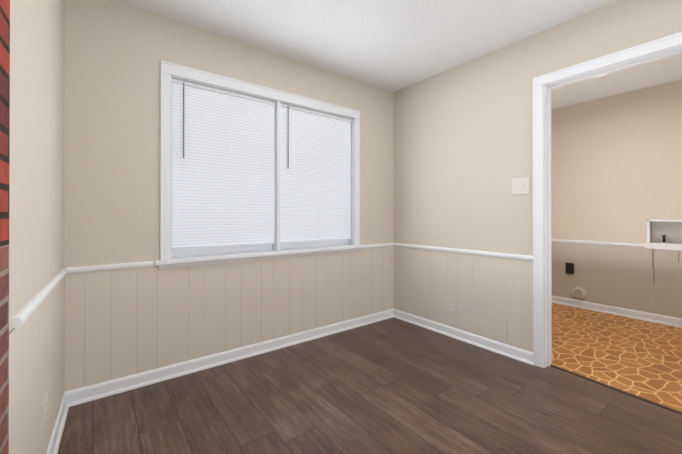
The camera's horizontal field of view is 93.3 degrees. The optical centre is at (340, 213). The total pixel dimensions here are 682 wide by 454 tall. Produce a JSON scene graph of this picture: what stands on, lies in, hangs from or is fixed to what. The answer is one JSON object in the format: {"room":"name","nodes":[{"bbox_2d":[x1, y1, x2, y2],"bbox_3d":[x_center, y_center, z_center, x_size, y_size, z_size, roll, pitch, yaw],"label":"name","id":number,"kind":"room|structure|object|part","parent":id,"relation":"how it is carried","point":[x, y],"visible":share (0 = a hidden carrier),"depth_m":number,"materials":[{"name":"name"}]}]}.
{"room":"empty dining room","nodes":[
{"label":"empty dining room","id":0,"kind":"room"},
{"bbox_2d":[0,0,9,453],"bbox_3d":[-0.477,-0.114,-0.111,0.519,2.440,2.108,0,0,-37],"label":"brick wall","id":1,"kind":"structure","parent":0,"point":[4,188],"depth_m":0.83,"materials":[{"name":"red brick"}]},
{"bbox_2d":[9,0,64,332],"bbox_3d":[-1.336,-0.110,1.376,0.176,2.440,1.335,0,0,-37],"label":"wall","id":2,"kind":"structure","parent":0,"point":[36,173],"depth_m":1.21,"materials":[{"name":"beige paint"}]},
{"bbox_2d":[9,276,64,453],"bbox_3d":[-1.252,0.687,1.362,0.055,0.692,1.206,0,0,-37],"label":"wall","id":3,"kind":"structure","parent":2,"relation":"attached to","point":[36,355],"depth_m":1.22,"materials":[{"name":"beige paint"}]},
{"bbox_2d":[44,391,47,427],"bbox_3d":[-1.244,0.825,1.355,0.012,0.130,0.080,0,0,-37],"label":"electrical outlet","id":4,"kind":"object","parent":3,"relation":"attached to","point":[45,408],"visible":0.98,"depth_m":1.35,"materials":[{"name":"white plastic"}]},
{"bbox_2d":[14,267,70,329],"bbox_3d":[-1.277,0.328,1.411,0.065,0.036,1.101,0,0,-37],"label":"trim","id":5,"kind":"structure","parent":2,"relation":"attached to","point":[23,315],"depth_m":1.18,"materials":[{"name":"white wood"}]},
{"bbox_2d":[46,389,73,453],"bbox_3d":[-1.231,1.066,1.350,0.077,0.087,1.169,0,0,-37],"label":"baseboard","id":6,"kind":"structure","parent":2,"relation":"attached to","point":[68,397],"depth_m":1.65,"materials":[{"name":"white wood"}]},
{"bbox_2d":[64,0,393,267],"bbox_3d":[-1.694,-0.109,1.861,5.840,2.440,0.120,0,0,-37],"label":"wall","id":7,"kind":"structure","parent":0,"point":[116,52],"depth_m":2.07,"materials":[{"name":"beige paint"}]},
{"bbox_2d":[71,261,154,272],"bbox_3d":[-1.394,0.329,2.000,0.409,0.036,0.019,0,0,-37],"label":"trim","id":8,"kind":"structure","parent":7,"relation":"attached to","point":[93,268],"depth_m":1.98,"materials":[{"name":"white wood"}]},
{"bbox_2d":[65,246,393,390],"bbox_3d":[-0.512,0.690,2.679,2.725,0.692,0.004,0,0,-37],"label":"wall panel","id":9,"kind":"object","parent":7,"relation":"attached to","point":[119,323],"visible":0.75,"depth_m":2.31,"materials":[{"name":"beige paint"}]},
{"bbox_2d":[74,308,393,405],"bbox_3d":[-0.506,1.070,2.669,2.725,0.087,0.026,0,0,-37],"label":"baseboard","id":10,"kind":"structure","parent":7,"relation":"attached to","point":[81,395],"depth_m":2.33,"materials":[{"name":"white wood"}]},
{"bbox_2d":[154,245,363,268],"bbox_3d":[-0.525,0.339,2.688,1.809,0.062,0.125,0,0,-37],"label":"window sill","id":11,"kind":"structure","parent":7,"relation":"attached to","point":[184,261],"depth_m":2.49,"materials":[{"name":"white wood"}]},
{"bbox_2d":[160,60,359,259],"bbox_3d":[-0.547,-0.355,2.720,1.741,1.328,0.141,0,0,-37],"label":"window","id":12,"kind":"structure","parent":7,"relation":"in","point":[168,70],"depth_m":2.53,"materials":[{"name":"white"}]},
{"bbox_2d":[171,78,275,249],"bbox_3d":[-0.864,-0.341,2.460,0.779,1.184,0.028,0,0,-37],"label":"window blind","id":13,"kind":"object","parent":12,"relation":"attached to","point":[223,183],"visible":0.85,"depth_m":2.43,"materials":[{"name":"white plastic"}]},
{"bbox_2d":[183,82,183,157],"bbox_3d":[-1.102,-0.653,2.255,0.008,0.529,0.010,0,0,-37],"label":"blind wand","id":14,"kind":"object","parent":13,"relation":"hanging from","point":[183,119],"visible":0.96,"depth_m":2.25,"materials":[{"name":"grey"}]},
{"bbox_3d":[-0.577,-0.313,2.759,1.605,1.243,0.042,0,0,-37],"label":"window sash","id":15,"kind":"part","parent":12,"relation":"part of","materials":[{"name":"white plastic"}]},
{"bbox_2d":[281,103,351,242],"bbox_3d":[-0.212,-0.340,2.954,0.780,1.184,0.028,0,0,-37],"label":"window blind","id":16,"kind":"object","parent":12,"relation":"attached to","point":[315,190],"visible":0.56,"depth_m":2.93,"materials":[{"name":"white plastic"}]},
{"bbox_2d":[287,106,288,167],"bbox_3d":[-0.452,-0.652,2.749,0.008,0.529,0.010,0,0,-37],"label":"blind wand","id":17,"kind":"object","parent":16,"relation":"hanging from","point":[288,136],"visible":0.98,"depth_m":2.75,"materials":[{"name":"grey plastic"}]},
{"bbox_2d":[362,243,392,248],"bbox_3d":[0.377,0.333,3.345,0.422,0.036,0.019,0,0,-37],"label":"trim","id":18,"kind":"structure","parent":7,"relation":"attached to","point":[384,244],"depth_m":3.34,"materials":[{"name":"white wood"}]},
{"bbox_2d":[57,303,681,453],"bbox_3d":[0.585,1.158,0.625,7.740,0.100,4.840,0,0,-37],"label":"floor","id":19,"kind":"structure","parent":0,"point":[393,385],"depth_m":1.91,"materials":[{"name":"brown wood"}]},
{"bbox_2d":[550,364,681,414],"bbox_3d":[1.771,1.111,1.984,0.028,0.006,0.907,0,0,-32],"label":"threshold strip","id":20,"kind":"object","parent":19,"relation":"on","point":[630,394],"visible":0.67,"depth_m":2.02,"materials":[{"name":"brown"}]},
{"bbox_2d":[115,0,681,108],"bbox_3d":[0.585,-1.372,0.632,7.740,0.080,4.840,0,0,-37],"label":"ceiling","id":21,"kind":"structure","parent":0,"point":[392,45],"depth_m":2.35,"materials":[{"name":"white paint"}]},
{"bbox_2d":[393,0,681,255],"bbox_3d":[2.011,-0.109,1.711,0.120,2.440,4.840,0,0,-37],"label":"wall","id":22,"kind":"structure","parent":0,"point":[462,145],"depth_m":2.67,"materials":[{"name":"beige paint"}]},
{"bbox_2d":[393,243,532,260],"bbox_3d":[0.992,0.332,2.936,0.019,0.036,1.415,0,0,-37],"label":"trim","id":23,"kind":"structure","parent":22,"relation":"attached to","point":[484,253],"depth_m":2.77,"materials":[{"name":"white wood"}]},
{"bbox_2d":[394,246,532,351],"bbox_3d":[1.961,0.688,1.671,0.004,0.692,4.600,0,0,-37],"label":"wall","id":24,"kind":"structure","parent":22,"relation":"attached to","point":[493,296],"depth_m":2.78,"materials":[{"name":"beige paint"}]},
{"bbox_2d":[447,296,454,311],"bbox_3d":[1.001,0.823,2.930,0.010,0.130,0.080,0,0,-37],"label":"electrical outlet","id":25,"kind":"object","parent":24,"relation":"attached to","point":[450,303],"visible":1,"depth_m":2.93,"materials":[{"name":"white plastic"}]},
{"bbox_2d":[394,309,532,364],"bbox_3d":[1.001,1.071,2.916,0.026,0.087,1.375,0,0,-37],"label":"baseboard","id":26,"kind":"structure","parent":22,"relation":"attached to","point":[525,356],"depth_m":2.77,"materials":[{"name":"white wood"}]},
{"bbox_2d":[512,177,529,194],"bbox_3d":[1.365,-0.211,2.449,0.016,0.128,0.128,0,0,-37],"label":"double light switch","id":27,"kind":"object","parent":22,"relation":"attached to","point":[521,185],"visible":1,"depth_m":2.44,"materials":[{"name":"white plastic"}]},
{"bbox_2d":[533,32,681,367],"bbox_3d":[1.783,0.056,1.996,0.142,2.111,1.042,0,0,-37],"label":"door frame","id":28,"kind":"structure","parent":22,"relation":"attached to","point":[644,49],"depth_m":2.33,"materials":[{"name":"white wood"}]},
{"bbox_2d":[551,79,681,243],"bbox_3d":[3.226,-0.104,3.450,0.120,2.440,3.140,0,0,-37],"label":"wall","id":29,"kind":"structure","parent":0,"point":[616,167],"depth_m":3.57,"materials":[{"name":"beige paint"}]},
{"bbox_2d":[552,296,681,327],"bbox_3d":[3.168,1.075,3.403,0.026,0.087,2.900,0,0,-37],"label":"baseboard","id":30,"kind":"structure","parent":29,"relation":"attached to","point":[652,317],"depth_m":3.51,"materials":[{"name":"white wood"}]},
{"bbox_2d":[644,219,681,250],"bbox_3d":[3.337,0.210,3.182,0.026,0.305,0.494,0,0,-37],"label":"frame","id":31,"kind":"object","parent":29,"relation":"attached to","point":[663,246],"visible":1,"depth_m":3.28,"materials":[{"name":"white"}]},
{"bbox_2d":[650,221,681,243],"bbox_3d":[3.381,0.190,3.216,0.084,0.220,0.420,0,0,-37],"label":"washer outlet box","id":32,"kind":"object","parent":29,"relation":"in","point":[672,231],"visible":0.81,"depth_m":3.32,"materials":[{"name":"grey plastic"}]},
{"bbox_3d":[2.470,-0.106,2.876,2.020,2.440,3.140,0,0,-37],"label":"wall","id":33,"kind":"structure","parent":0,"visible":0},
{"bbox_2d":[551,239,644,246],"bbox_3d":[3.171,0.333,3.407,0.019,0.036,2.900,0,0,-37],"label":"trim","id":34,"kind":"structure","parent":33,"relation":"attached to","point":[601,242],"depth_m":3.66,"materials":[{"name":"white wood"}]},
{"bbox_2d":[551,242,681,317],"bbox_3d":[2.422,0.691,2.837,1.900,0.692,2.900,0,0,-37],"label":"wall panel","id":35,"kind":"object","parent":33,"relation":"attached to","point":[616,276],"visible":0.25,"depth_m":3.53,"materials":[{"name":"grey paint"}]},
{"bbox_2d":[565,263,573,273],"bbox_3d":[2.775,0.662,3.907,0.035,0.128,0.084,0,0,-37],"label":"electrical outlet","id":36,"kind":"object","parent":35,"relation":"attached to","point":[569,268],"visible":0.98,"depth_m":3.89,"materials":[{"name":"black plastic"}]},
{"bbox_2d":[572,287,585,298],"bbox_3d":[2.828,0.942,3.829,0.043,0.140,0.140,0,0,-37],"label":"vent","id":37,"kind":"object","parent":35,"relation":"attached to","point":[583,292],"depth_m":3.81,"materials":[{"name":"white plastic"}]},
{"bbox_3d":[2.812,0.942,3.817,0.001,0.092,0.092,0,0,-37],"label":"dryer vent hole","id":38,"kind":"part","parent":37,"relation":"part of","materials":[{"name":"beige plastic"}]},
{"bbox_2d":[652,249,678,283],"bbox_3d":[3.304,0.545,3.239,0.001,0.360,0.250,0,0,-37],"label":"stain","id":39,"kind":"object","parent":35,"relation":"attached to","point":[653,267],"visible":1,"depth_m":3.33,"materials":[{"name":"brown"}]}
]}

